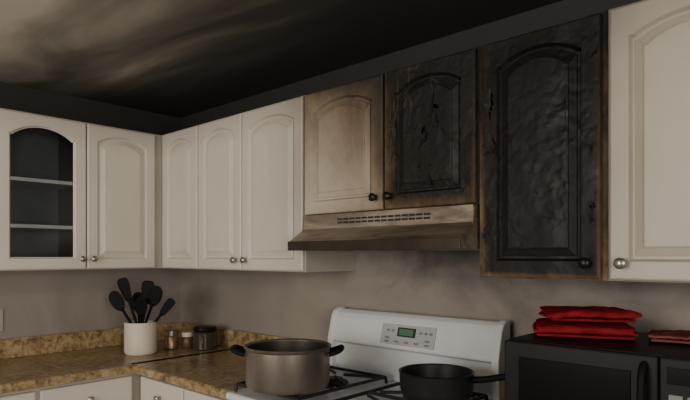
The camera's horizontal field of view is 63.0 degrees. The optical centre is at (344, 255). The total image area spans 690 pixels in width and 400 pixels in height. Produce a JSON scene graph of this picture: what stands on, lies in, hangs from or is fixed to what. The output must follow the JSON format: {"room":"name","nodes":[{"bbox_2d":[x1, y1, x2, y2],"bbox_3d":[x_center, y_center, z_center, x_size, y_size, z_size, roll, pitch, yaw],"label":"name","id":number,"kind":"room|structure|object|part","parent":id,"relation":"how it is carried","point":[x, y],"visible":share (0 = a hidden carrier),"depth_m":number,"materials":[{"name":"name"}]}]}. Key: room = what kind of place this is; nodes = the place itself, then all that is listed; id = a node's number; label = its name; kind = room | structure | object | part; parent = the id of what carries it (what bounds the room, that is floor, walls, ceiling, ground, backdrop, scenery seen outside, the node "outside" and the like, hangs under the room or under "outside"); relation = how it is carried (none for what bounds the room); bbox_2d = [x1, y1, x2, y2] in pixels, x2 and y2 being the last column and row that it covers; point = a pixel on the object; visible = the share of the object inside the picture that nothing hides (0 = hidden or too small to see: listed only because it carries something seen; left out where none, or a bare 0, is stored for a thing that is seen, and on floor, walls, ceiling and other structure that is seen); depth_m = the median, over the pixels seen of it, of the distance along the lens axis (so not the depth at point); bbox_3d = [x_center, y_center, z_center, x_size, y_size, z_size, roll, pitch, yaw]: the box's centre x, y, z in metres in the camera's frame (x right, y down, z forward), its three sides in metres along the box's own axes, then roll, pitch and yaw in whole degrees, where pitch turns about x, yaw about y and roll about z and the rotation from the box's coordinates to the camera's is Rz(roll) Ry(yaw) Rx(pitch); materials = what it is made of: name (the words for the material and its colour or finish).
{"room":"fire-damaged room","nodes":[
{"label":"fire-damaged room","id":0,"kind":"room"},
{"bbox_2d":[0,82,179,338],"bbox_3d":[-2.581,0.272,2.134,0.150,2.337,4.300,0,0,43],"label":"wall","id":1,"kind":"structure","parent":0,"point":[32,302],"depth_m":3.17,"materials":[{"name":"paint"}]},
{"bbox_2d":[0,309,2,331],"bbox_3d":[-1.788,0.333,2.879,0.008,0.115,0.075,0,0,43],"label":"wall outlet","id":2,"kind":"object","parent":1,"relation":"attached to","point":[1,310],"visible":1,"depth_m":2.90,"materials":[{"name":"plastic"}]},
{"bbox_2d":[0,108,86,270],"bbox_3d":[-1.578,-0.310,2.846,0.361,0.760,0.416,0,0,43],"label":"upper cabinet","id":3,"kind":"object","parent":1,"relation":"attached to","point":[43,158],"visible":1,"depth_m":2.94,"materials":[{"name":"paint"}]},
{"bbox_2d":[10,176,72,189],"bbox_3d":[-1.598,-0.369,2.864,0.292,0.018,0.374,0,0,43],"label":"shelf","id":4,"kind":"object","parent":3,"relation":"attached to","point":[16,183],"depth_m":2.85,"materials":[{"name":"paint"}]},
{"bbox_2d":[10,224,72,230],"bbox_3d":[-1.598,-0.144,2.864,0.292,0.018,0.374,0,0,43],"label":"shelf","id":5,"kind":"object","parent":3,"relation":"attached to","point":[13,227],"depth_m":2.83,"materials":[{"name":"paint"}]},
{"bbox_3d":[-1.334,0.015,2.868,0.031,0.031,0.031,0,0,43],"label":"knob","id":6,"kind":"part","parent":3,"relation":"part of","materials":[{"name":"grey metal"}]},
{"bbox_2d":[0,322,179,358],"bbox_3d":[-1.874,0.479,2.774,0.020,0.102,2.398,0,0,43],"label":"backsplash","id":7,"kind":"structure","parent":1,"relation":"attached to","point":[72,341],"depth_m":3.12,"materials":[{"name":"stone"}]},
{"bbox_2d":[85,122,160,268],"bbox_3d":[-1.293,-0.310,3.157,0.361,0.760,0.426,0,0,43],"label":"upper cabinet","id":8,"kind":"object","parent":1,"relation":"attached to","point":[123,166],"visible":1,"depth_m":3.04,"materials":[{"name":"paint"}]},
{"bbox_3d":[-1.296,0.015,2.910,0.031,0.031,0.031,0,0,43],"label":"knob","id":9,"kind":"part","parent":8,"relation":"part of","materials":[{"name":"grey metal"}]},
{"bbox_2d":[0,0,562,117],"bbox_3d":[-0.796,-0.947,0.492,5.000,0.100,4.600,0,0,43],"label":"ceiling","id":10,"kind":"structure","parent":0,"point":[175,58],"depth_m":2.35,"materials":[{"name":"black paint"}]},
{"bbox_2d":[180,0,689,341],"bbox_3d":[0.710,0.272,2.130,5.000,2.337,0.150,0,0,43],"label":"wall","id":11,"kind":"structure","parent":0,"point":[449,283],"depth_m":2.43,"materials":[{"name":"paint"}]},
{"bbox_2d":[161,124,200,268],"bbox_3d":[-0.922,-0.310,3.304,0.708,0.760,0.332,0,0,43],"label":"upper cabinet","id":12,"kind":"object","parent":11,"relation":"attached to","point":[179,149],"visible":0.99,"depth_m":3.06,"materials":[{"name":"paint"}]},
{"bbox_2d":[180,322,286,346],"bbox_3d":[-0.535,0.479,3.157,1.428,0.102,0.020,0,0,43],"label":"backsplash","id":13,"kind":"structure","parent":11,"relation":"attached to","point":[225,337],"depth_m":3.25,"materials":[{"name":"stone"}]},
{"bbox_2d":[198,95,353,271],"bbox_3d":[-0.374,-0.310,2.781,0.804,0.760,0.361,0,0,43],"label":"upper cabinet","id":14,"kind":"object","parent":11,"relation":"attached to","point":[251,164],"visible":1,"depth_m":2.61,"materials":[{"name":"paint"}]},
{"bbox_3d":[-0.627,-0.308,2.822,0.365,0.748,0.022,0,0,43],"label":"door","id":15,"kind":"part","parent":14,"relation":"part of","materials":[{"name":"paint"}]},
{"bbox_3d":[-0.535,0.020,2.704,0.031,0.031,0.031,0,0,43],"label":"knob","id":16,"kind":"part","parent":14,"relation":"part of","materials":[{"name":"grey metal"}]},
{"bbox_3d":[-0.478,0.020,2.652,0.031,0.031,0.031,0,0,43],"label":"knob","id":17,"kind":"part","parent":14,"relation":"part of","materials":[{"name":"grey metal"}]},
{"bbox_3d":[-0.332,-0.308,2.551,0.422,0.748,0.022,0,0,43],"label":"door","id":18,"kind":"part","parent":14,"relation":"part of","materials":[{"name":"paint"}]},
{"bbox_2d":[305,46,479,215],"bbox_3d":[0.226,-0.430,2.229,0.826,0.520,0.361,0,0,43],"label":"upper cabinet","id":19,"kind":"object","parent":11,"relation":"attached to","point":[408,137],"visible":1,"depth_m":2.06,"materials":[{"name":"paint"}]},
{"bbox_3d":[-0.012,-0.428,2.256,0.425,0.508,0.022,0,0,43],"label":"door","id":20,"kind":"part","parent":19,"relation":"part of","materials":[{"name":"paint"}]},
{"bbox_3d":[0.106,-0.220,2.115,0.031,0.031,0.031,0,0,43],"label":"knob","id":21,"kind":"part","parent":19,"relation":"part of","materials":[{"name":"black metal"}]},
{"bbox_2d":[288,204,479,250],"bbox_3d":[0.205,-0.095,2.207,0.816,0.148,0.421,0,0,43],"label":"range hood","id":22,"kind":"object","parent":19,"relation":"attached to","point":[457,227],"visible":0.96,"depth_m":2.03,"materials":[{"name":"metal"}]},
{"bbox_3d":[0.157,-0.220,2.068,0.031,0.031,0.031,0,0,43],"label":"knob","id":23,"kind":"part","parent":19,"relation":"part of","materials":[{"name":"metal"}]},
{"bbox_3d":[0.291,-0.428,1.978,0.379,0.508,0.022,0,0,43],"label":"door","id":24,"kind":"part","parent":19,"relation":"part of","materials":[{"name":"paint"}]},
{"bbox_2d":[480,10,607,280],"bbox_3d":[0.678,-0.310,1.813,0.401,0.760,0.361,0,0,43],"label":"upper cabinet","id":25,"kind":"object","parent":11,"relation":"attached to","point":[544,91],"visible":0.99,"depth_m":1.68,"materials":[{"name":"charred wood"}]},
{"bbox_3d":[0.676,0.020,1.591,0.031,0.031,0.031,0,0,43],"label":"knob","id":26,"kind":"part","parent":25,"relation":"part of","materials":[{"name":"silver metal"}]},
{"bbox_2d":[608,0,689,282],"bbox_3d":[1.142,-0.310,1.386,0.857,0.760,0.361,0,0,43],"label":"upper cabinet","id":27,"kind":"object","parent":11,"relation":"attached to","point":[649,40],"visible":1,"depth_m":1.49,"materials":[{"name":"paint"}]},
{"bbox_3d":[0.746,0.020,1.526,0.031,0.031,0.031,0,0,43],"label":"knob","id":28,"kind":"part","parent":27,"relation":"part of","materials":[{"name":"grey metal"}]},
{"bbox_3d":[-0.796,1.490,0.492,5.000,0.100,4.600,0,0,43],"label":"floor","id":29,"kind":"structure","parent":0,"visible":0},
{"bbox_2d":[0,373,142,399],"bbox_3d":[-1.643,1.006,2.559,0.647,0.869,2.396,0,0,43],"label":"base cabinet","id":30,"kind":"object","parent":29,"relation":"on","point":[125,386],"visible":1,"depth_m":2.63,"materials":[{"name":"paint"}]},
{"bbox_3d":[-1.494,0.665,2.303,0.020,0.150,0.420,0,0,43],"label":"drawer","id":31,"kind":"part","parent":30,"relation":"part of","materials":[{"name":"paint"}]},
{"bbox_3d":[-1.196,0.665,2.627,0.020,0.150,0.420,0,0,43],"label":"drawer","id":32,"kind":"part","parent":30,"relation":"part of","materials":[{"name":"paint"}]},
{"bbox_2d":[0,322,286,399],"bbox_3d":[-1.348,0.499,2.290,1.450,0.142,2.398,0,0,43],"label":"countertop","id":33,"kind":"structure","parent":30,"relation":"on","point":[30,362],"depth_m":2.85,"materials":[{"name":"stone"}]},
{"bbox_2d":[109,277,174,355],"bbox_3d":[-1.117,0.322,3.058,0.343,0.413,0.168,0,0,19],"label":"utensil crock","id":34,"kind":"object","parent":33,"relation":"on","point":[140,335],"visible":1,"depth_m":3.03,"materials":[{"name":"ceramic"}]},
{"bbox_3d":[-1.143,0.397,3.061,0.166,0.235,0.015,0,0,8],"label":"utensil handle","id":35,"kind":"part","parent":34,"relation":"part of","materials":[{"name":"black plastic"}]},
{"bbox_3d":[-1.128,0.368,3.050,0.102,0.288,0.015,0,0,-15],"label":"utensil handle","id":36,"kind":"part","parent":34,"relation":"part of","materials":[{"name":"black plastic"}]},
{"bbox_3d":[-1.085,0.383,3.048,0.119,0.260,0.015,0,0,19],"label":"utensil handle","id":37,"kind":"part","parent":34,"relation":"part of","materials":[{"name":"black plastic"}]},
{"bbox_3d":[-1.073,0.411,3.061,0.165,0.207,0.015,0,0,-8],"label":"utensil handle","id":38,"kind":"part","parent":34,"relation":"part of","materials":[{"name":"black plastic"}]},
{"bbox_2d":[164,329,177,348],"bbox_3d":[-0.995,0.477,3.230,0.076,0.105,0.076,0,0,43],"label":"spice jar","id":39,"kind":"object","parent":33,"relation":"on","point":[171,335],"visible":1,"depth_m":3.20,"materials":[{"name":"orange glass"}]},
{"bbox_3d":[-0.995,0.439,3.230,0.071,0.029,0.071,0,0,43],"label":"lid","id":40,"kind":"part","parent":39,"relation":"part of","materials":[{"name":"grey metal"}]},
{"bbox_2d":[181,331,192,348],"bbox_3d":[-0.907,0.483,3.244,0.066,0.091,0.066,0,0,43],"label":"spice jar","id":41,"kind":"object","parent":33,"relation":"on","point":[187,336],"visible":0.98,"depth_m":3.22,"materials":[{"name":"glass"}]},
{"bbox_3d":[-0.907,0.451,3.244,0.062,0.025,0.062,0,0,43],"label":"lid","id":42,"kind":"part","parent":41,"relation":"part of","materials":[{"name":"plastic"}]},
{"bbox_2d":[193,325,216,350],"bbox_3d":[-0.798,0.464,3.212,0.136,0.130,0.136,0,0,43],"label":"storage jar","id":43,"kind":"object","parent":33,"relation":"on","point":[204,336],"visible":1,"depth_m":3.16,"materials":[{"name":"clear glass"}]},
{"bbox_3d":[-0.798,0.414,3.212,0.132,0.030,0.132,0,0,43],"label":"lid","id":44,"kind":"part","parent":43,"relation":"part of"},
{"bbox_2d":[141,376,224,399],"bbox_3d":[-0.521,1.006,2.716,0.805,0.869,0.647,0,0,43],"label":"base cabinet","id":45,"kind":"object","parent":29,"relation":"on","point":[151,389],"visible":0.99,"depth_m":2.60,"materials":[{"name":"paint"}]},
{"bbox_3d":[-0.856,0.665,2.641,0.380,0.150,0.020,0,0,43],"label":"drawer","id":46,"kind":"part","parent":45,"relation":"part of","materials":[{"name":"paint"}]},
{"bbox_3d":[-0.568,0.665,2.375,0.380,0.150,0.020,0,0,43],"label":"drawer","id":47,"kind":"part","parent":45,"relation":"part of","materials":[{"name":"paint"}]},
{"bbox_2d":[226,307,509,399],"bbox_3d":[0.048,0.839,2.097,0.854,1.203,0.736,0,0,43],"label":"gas range","id":48,"kind":"object","parent":29,"relation":"on","point":[377,344],"visible":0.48,"depth_m":2.24,"materials":[{"name":"white metal"}]},
{"bbox_2d":[230,338,343,395],"bbox_3d":[-0.213,0.408,2.101,0.354,0.157,0.335,0,0,43],"label":"stock pot","id":49,"kind":"object","parent":48,"relation":"on","point":[281,366],"visible":1,"depth_m":1.98,"materials":[{"name":"metal"}]},
{"bbox_3d":[-0.395,0.351,2.101,0.060,0.037,0.109,0,0,0],"label":"loop handle","id":50,"kind":"part","parent":49,"relation":"part of","materials":[{"name":"black plastic"}]},
{"bbox_3d":[-0.032,0.351,2.101,0.060,0.037,0.109,0,0,0],"label":"loop handle","id":51,"kind":"part","parent":49,"relation":"part of","materials":[{"name":"black plastic"}]},
{"bbox_3d":[-0.041,0.512,2.332,0.110,0.021,0.110,0,0,43],"label":"burner","id":52,"kind":"part","parent":48,"relation":"part of","materials":[{"name":"metal"}]},
{"bbox_2d":[226,370,504,399],"bbox_3d":[0.074,0.539,2.125,0.854,0.030,0.660,0,0,43],"label":"cooktop","id":53,"kind":"object","parent":48,"relation":"in","point":[241,394],"depth_m":2.16,"materials":[{"name":"white metal"}]},
{"bbox_3d":[0.255,0.326,2.300,0.270,0.086,0.004,0,-15,43],"label":"control panel","id":54,"kind":"part","parent":48,"relation":"part of","materials":[{"name":"plastic"}]},
{"bbox_2d":[398,363,504,399],"bbox_3d":[0.367,0.426,1.855,0.412,0.121,0.256,0,0,43],"label":"saucepan","id":55,"kind":"object","parent":48,"relation":"on","point":[424,381],"visible":0.83,"depth_m":1.83,"materials":[{"name":"black metal"}]},
{"bbox_3d":[0.498,0.393,1.821,0.177,0.054,0.022,0,0,25],"label":"handle","id":56,"kind":"part","parent":55,"relation":"part of","materials":[{"name":"black plastic"}]},
{"bbox_3d":[1.034,1.005,1.286,1.680,0.869,0.647,0,0,43],"label":"base cabinet","id":57,"kind":"object","parent":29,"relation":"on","visible":0},
{"bbox_3d":[1.031,0.499,1.284,1.682,0.142,0.658,0,0,43],"label":"countertop","id":58,"kind":"structure","parent":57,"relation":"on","visible":0},
{"bbox_2d":[505,332,689,399],"bbox_3d":[0.786,0.385,1.574,0.555,0.289,0.446,0,0,43],"label":"microwave","id":59,"kind":"object","parent":58,"relation":"on","point":[536,367],"visible":0.96,"depth_m":1.48,"materials":[{"name":"black plastic"}]},
{"bbox_2d":[533,318,638,339],"bbox_3d":[0.716,0.216,1.702,0.285,0.039,0.236,0,0,19],"label":"folded towel","id":60,"kind":"object","parent":59,"relation":"on","point":[541,326],"visible":0.91,"depth_m":1.61,"materials":[{"name":"red fabric"}]},
{"bbox_2d":[538,306,642,322],"bbox_3d":[0.735,0.171,1.713,0.262,0.039,0.201,0,0,12],"label":"folded towel","id":61,"kind":"object","parent":60,"relation":"on","point":[555,313],"visible":1,"depth_m":1.64,"materials":[{"name":"red fabric"}]},
{"bbox_3d":[0.718,0.378,1.363,0.018,0.243,0.043,0,0,43],"label":"door handle","id":62,"kind":"part","parent":59,"relation":"part of","materials":[{"name":"black plastic"}]},
{"bbox_2d":[648,330,689,343],"bbox_3d":[0.938,0.223,1.587,0.150,0.025,0.183,0,0,33],"label":"cloth","id":63,"kind":"object","parent":59,"relation":"on","point":[669,336],"visible":1,"depth_m":1.54,"materials":[{"name":"red fabric"}]},
{"bbox_3d":[0.818,0.378,1.311,0.153,0.269,0.019,0,0,43],"label":"control panel","id":64,"kind":"part","parent":59,"relation":"part of","materials":[{"name":"black plastic"}]}
]}

